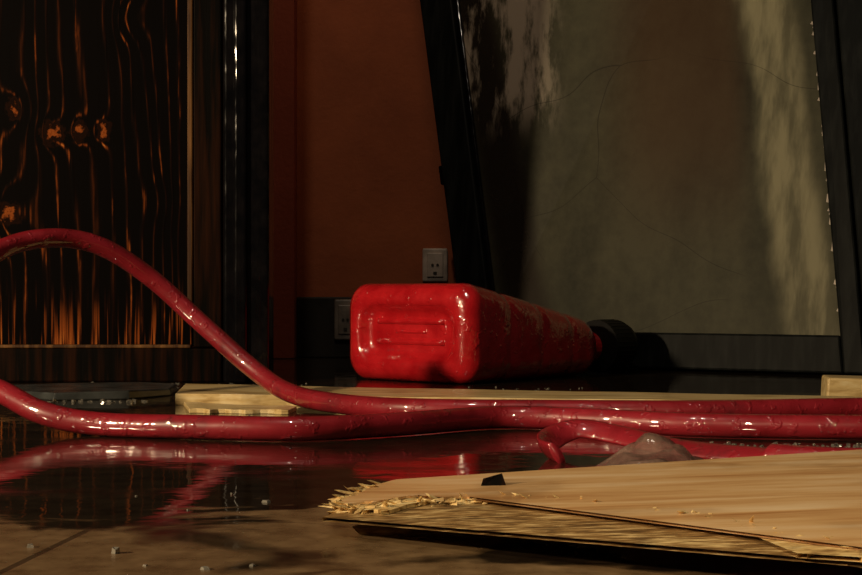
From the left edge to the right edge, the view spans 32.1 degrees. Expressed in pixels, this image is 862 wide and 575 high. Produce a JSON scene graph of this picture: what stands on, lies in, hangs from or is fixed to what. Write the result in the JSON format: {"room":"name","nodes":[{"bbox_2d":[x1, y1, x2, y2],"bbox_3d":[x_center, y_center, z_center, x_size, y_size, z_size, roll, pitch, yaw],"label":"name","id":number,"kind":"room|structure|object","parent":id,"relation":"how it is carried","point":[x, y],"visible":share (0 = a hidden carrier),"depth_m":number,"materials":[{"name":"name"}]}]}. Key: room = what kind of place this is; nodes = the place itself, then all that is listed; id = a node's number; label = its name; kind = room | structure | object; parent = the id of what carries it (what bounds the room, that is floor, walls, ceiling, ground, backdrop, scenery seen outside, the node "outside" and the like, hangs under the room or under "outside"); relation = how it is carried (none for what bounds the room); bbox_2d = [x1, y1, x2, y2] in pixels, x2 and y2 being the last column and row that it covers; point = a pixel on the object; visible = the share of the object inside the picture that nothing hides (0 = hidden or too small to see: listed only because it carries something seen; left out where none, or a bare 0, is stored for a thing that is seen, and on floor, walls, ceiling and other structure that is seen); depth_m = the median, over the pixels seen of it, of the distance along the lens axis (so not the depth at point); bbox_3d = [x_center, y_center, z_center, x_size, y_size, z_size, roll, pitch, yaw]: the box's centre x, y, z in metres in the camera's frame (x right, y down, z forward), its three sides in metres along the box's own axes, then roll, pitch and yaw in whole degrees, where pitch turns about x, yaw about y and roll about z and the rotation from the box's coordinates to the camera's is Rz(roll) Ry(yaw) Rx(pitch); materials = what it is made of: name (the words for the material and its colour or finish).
{"room":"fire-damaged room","nodes":[
{"label":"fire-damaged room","id":0,"kind":"room"},
{"bbox_2d":[192,0,455,346],"bbox_3d":[0.000,-1.144,3.450,6.000,2.600,0.200,0,0,0],"label":"wall","id":1,"kind":"structure","parent":0,"point":[371,194],"depth_m":3.35,"materials":[{"name":"orange paint"}]},
{"bbox_2d":[274,0,296,358],"bbox_3d":[-0.327,-1.144,3.315,0.056,2.600,0.070,0,0,0],"label":"trim","id":2,"kind":"structure","parent":1,"relation":"attached to","point":[285,11],"depth_m":3.28,"materials":[{"name":"paint"}]},
{"bbox_2d":[297,297,351,357],"bbox_3d":[1.351,0.088,3.340,3.298,0.135,0.020,0,0,0],"label":"baseboard","id":3,"kind":"structure","parent":1,"relation":"attached to","point":[315,315],"depth_m":3.33,"materials":[{"name":"black wood"}]},
{"bbox_2d":[334,299,350,339],"bbox_3d":[-0.189,0.071,3.320,0.050,0.090,0.020,0,0,0],"label":"wall socket","id":4,"kind":"object","parent":1,"relation":"attached to","point":[341,306],"visible":0.64,"depth_m":3.31,"materials":[{"name":"plastic"}]},
{"bbox_2d":[422,248,447,281],"bbox_3d":[0.009,-0.050,3.340,0.056,0.075,0.020,0,0,0],"label":"wall socket","id":5,"kind":"object","parent":1,"relation":"attached to","point":[434,260],"visible":1,"depth_m":3.34,"materials":[{"name":"plastic"}]},
{"bbox_2d":[0,357,861,574],"bbox_3d":[0.000,0.206,1.175,6.000,0.100,4.750,0,0,0],"label":"floor","id":6,"kind":"structure","parent":0,"point":[68,495],"depth_m":1.14,"materials":[{"name":"tile"}]},
{"bbox_2d":[43,398,147,402],"bbox_3d":[-0.467,0.154,2.044,0.161,0.004,0.033,0,0,0],"label":"crumbs","id":7,"kind":"object","parent":6,"relation":"on","point":[72,400],"visible":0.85,"depth_m":2.04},
{"bbox_2d":[15,382,176,399],"bbox_3d":[-0.502,0.150,2.185,0.254,0.012,0.229,0,0,0],"label":"slab","id":8,"kind":"object","parent":6,"relation":"on","point":[102,390],"visible":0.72,"depth_m":2.13,"materials":[{"name":"grey stone"}]},
{"bbox_2d":[0,347,223,381],"bbox_3d":[-0.723,0.128,2.491,0.755,0.056,0.047,0,0,0],"label":"rail","id":9,"kind":"object","parent":6,"relation":"on","point":[192,364],"visible":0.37,"depth_m":2.47,"materials":[{"name":"brown wood"}]},
{"bbox_2d":[0,0,192,345],"bbox_3d":[-0.749,-0.823,2.494,0.703,1.842,0.023,0,0,0],"label":"door","id":10,"kind":"structure","parent":9,"relation":"attached to","point":[93,93],"depth_m":2.48,"materials":[{"name":"brown wood"}]},
{"bbox_2d":[0,0,192,347],"bbox_3d":[-0.746,-0.822,2.474,0.708,1.844,0.016,0,0,0],"label":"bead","id":11,"kind":"object","parent":10,"relation":"attached to","point":[189,2],"visible":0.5,"depth_m":2.47,"materials":[{"name":"brown wood"}]},
{"bbox_2d":[193,0,222,347],"bbox_3d":[-0.368,-0.822,2.493,0.047,1.844,0.045,0,0,0],"label":"stile","id":12,"kind":"object","parent":9,"relation":"on","point":[207,14],"visible":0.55,"depth_m":2.47,"materials":[{"name":"brown wood"}]},
{"bbox_2d":[27,493,270,569],"bbox_3d":[-0.151,0.154,0.979,0.183,0.004,0.303,0,0,0],"label":"crumbs","id":13,"kind":"object","parent":6,"relation":"on","point":[115,550],"depth_m":0.88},
{"bbox_2d":[184,402,296,414],"bbox_3d":[-0.257,0.153,1.892,0.190,0.006,0.090,0,0,24],"label":"wooden plank","id":14,"kind":"object","parent":6,"relation":"on","point":[192,407],"visible":1,"depth_m":1.86,"materials":[{"name":"brown wood"}]},
{"bbox_2d":[223,0,273,382],"bbox_3d":[-0.302,-0.869,2.485,0.075,2.050,0.091,0,0,0],"label":"door frame","id":15,"kind":"structure","parent":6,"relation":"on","point":[248,25],"depth_m":2.45,"materials":[{"name":"black paint"}]},
{"bbox_2d":[0,228,861,440],"bbox_3d":[0.178,0.040,1.752,1.549,0.232,0.527,0,0,0],"label":"hose","id":16,"kind":"object","parent":6,"relation":"on","point":[363,416],"visible":0.98,"depth_m":1.60,"materials":[{"name":"rubber"}]},
{"bbox_2d":[420,0,489,289],"bbox_3d":[0.030,-0.521,3.143,0.076,1.353,0.385,0,0,-33],"label":"stile","id":17,"kind":"object","parent":6,"relation":"on","point":[439,18],"visible":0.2,"depth_m":3.08,"materials":[{"name":"paint"}]},
{"bbox_2d":[439,166,443,185],"bbox_3d":[0.027,-0.231,3.104,0.020,0.042,0.024,0,0,29],"label":"latch","id":18,"kind":"object","parent":17,"relation":"attached to","point":[440,167],"visible":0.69,"depth_m":3.10,"materials":[{"name":"black paint"}]},
{"bbox_2d":[350,283,637,383],"bbox_3d":[0.117,0.074,2.652,0.286,0.163,0.489,0,0,41],"label":"plastic bottle","id":19,"kind":"object","parent":6,"relation":"on","point":[456,333],"visible":1,"depth_m":2.49,"materials":[{"name":"plastic"}]},
{"bbox_2d":[175,384,861,405],"bbox_3d":[0.087,0.148,1.970,0.986,0.016,0.193,0,0,16],"label":"wooden plank","id":20,"kind":"object","parent":6,"relation":"on","point":[204,393],"visible":0.47,"depth_m":1.98,"materials":[{"name":"brown wood"}]},
{"bbox_2d":[320,449,861,567],"bbox_3d":[0.519,0.133,0.947,1.119,0.047,0.621,0,0,-19],"label":"wooden plank","id":21,"kind":"object","parent":6,"relation":"on","point":[800,507],"visible":1,"depth_m":0.94,"materials":[{"name":"beige wood"}]},
{"bbox_2d":[595,433,703,466],"bbox_3d":[0.186,0.138,1.230,0.110,0.032,0.071,0,0,11],"label":"scrap","id":22,"kind":"object","parent":6,"relation":"on","point":[649,447],"visible":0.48,"depth_m":1.24,"materials":[{"name":"clear plastic"}]},
{"bbox_2d":[537,419,861,462],"bbox_3d":[0.528,0.142,1.347,0.860,0.033,0.206,0,0,-2],"label":"hose","id":23,"kind":"object","parent":6,"relation":"on","point":[551,438],"visible":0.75,"depth_m":1.35,"materials":[{"name":"rubber"}]},
{"bbox_2d":[625,332,845,374],"bbox_3d":[0.435,0.120,2.834,0.695,0.070,0.046,0,0,29],"label":"rail","id":24,"kind":"object","parent":6,"relation":"on","point":[770,353],"visible":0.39,"depth_m":2.74,"materials":[{"name":"paint"}]},
{"bbox_2d":[459,0,839,335],"bbox_3d":[0.382,-0.521,2.994,0.929,1.218,0.222,0,0,29],"label":"glass pane","id":25,"kind":"object","parent":24,"relation":"on","point":[657,166],"visible":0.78,"depth_m":2.90,"materials":[{"name":"clear glass"}]},
{"bbox_2d":[454,0,494,290],"bbox_3d":[0.063,-0.522,3.118,0.011,1.213,0.284,0,0,-31],"label":"bead","id":26,"kind":"object","parent":25,"relation":"attached to","point":[457,3],"visible":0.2,"depth_m":3.07,"materials":[{"name":"black paint"}]},
{"bbox_2d":[811,21,837,310],"bbox_3d":[0.711,-0.514,2.803,0.008,1.119,0.252,0,0,-7],"label":"glazing putty","id":27,"kind":"object","parent":25,"relation":"attached to","point":[812,21],"visible":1,"depth_m":2.73,"materials":[{"name":"plastic"}]},
{"bbox_2d":[710,441,861,447],"bbox_3d":[0.421,0.154,1.465,0.321,0.004,0.053,0,0,0],"label":"crumbs","id":28,"kind":"object","parent":6,"relation":"on","point":[858,445],"visible":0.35,"depth_m":1.48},
{"bbox_2d":[811,0,861,374],"bbox_3d":[0.733,-0.521,2.797,0.059,1.353,0.350,0,0,-6],"label":"stile","id":29,"kind":"object","parent":6,"relation":"on","point":[824,12],"visible":0.95,"depth_m":2.71,"materials":[{"name":"paint"}]},
{"bbox_2d":[821,375,861,396],"bbox_3d":[0.632,0.139,2.055,0.187,0.034,0.090,0,0,6],"label":"wood offcut","id":30,"kind":"object","parent":6,"relation":"on","point":[831,385],"visible":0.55,"depth_m":2.03,"materials":[{"name":"brown wood"}]},
{"bbox_2d":[836,0,861,293],"bbox_3d":[0.795,-0.520,2.775,0.102,1.354,0.375,0,0,-3],"label":"stile","id":31,"kind":"object","parent":6,"relation":"on","point":[849,12],"visible":1,"depth_m":2.73,"materials":[{"name":"paint"}]}
]}

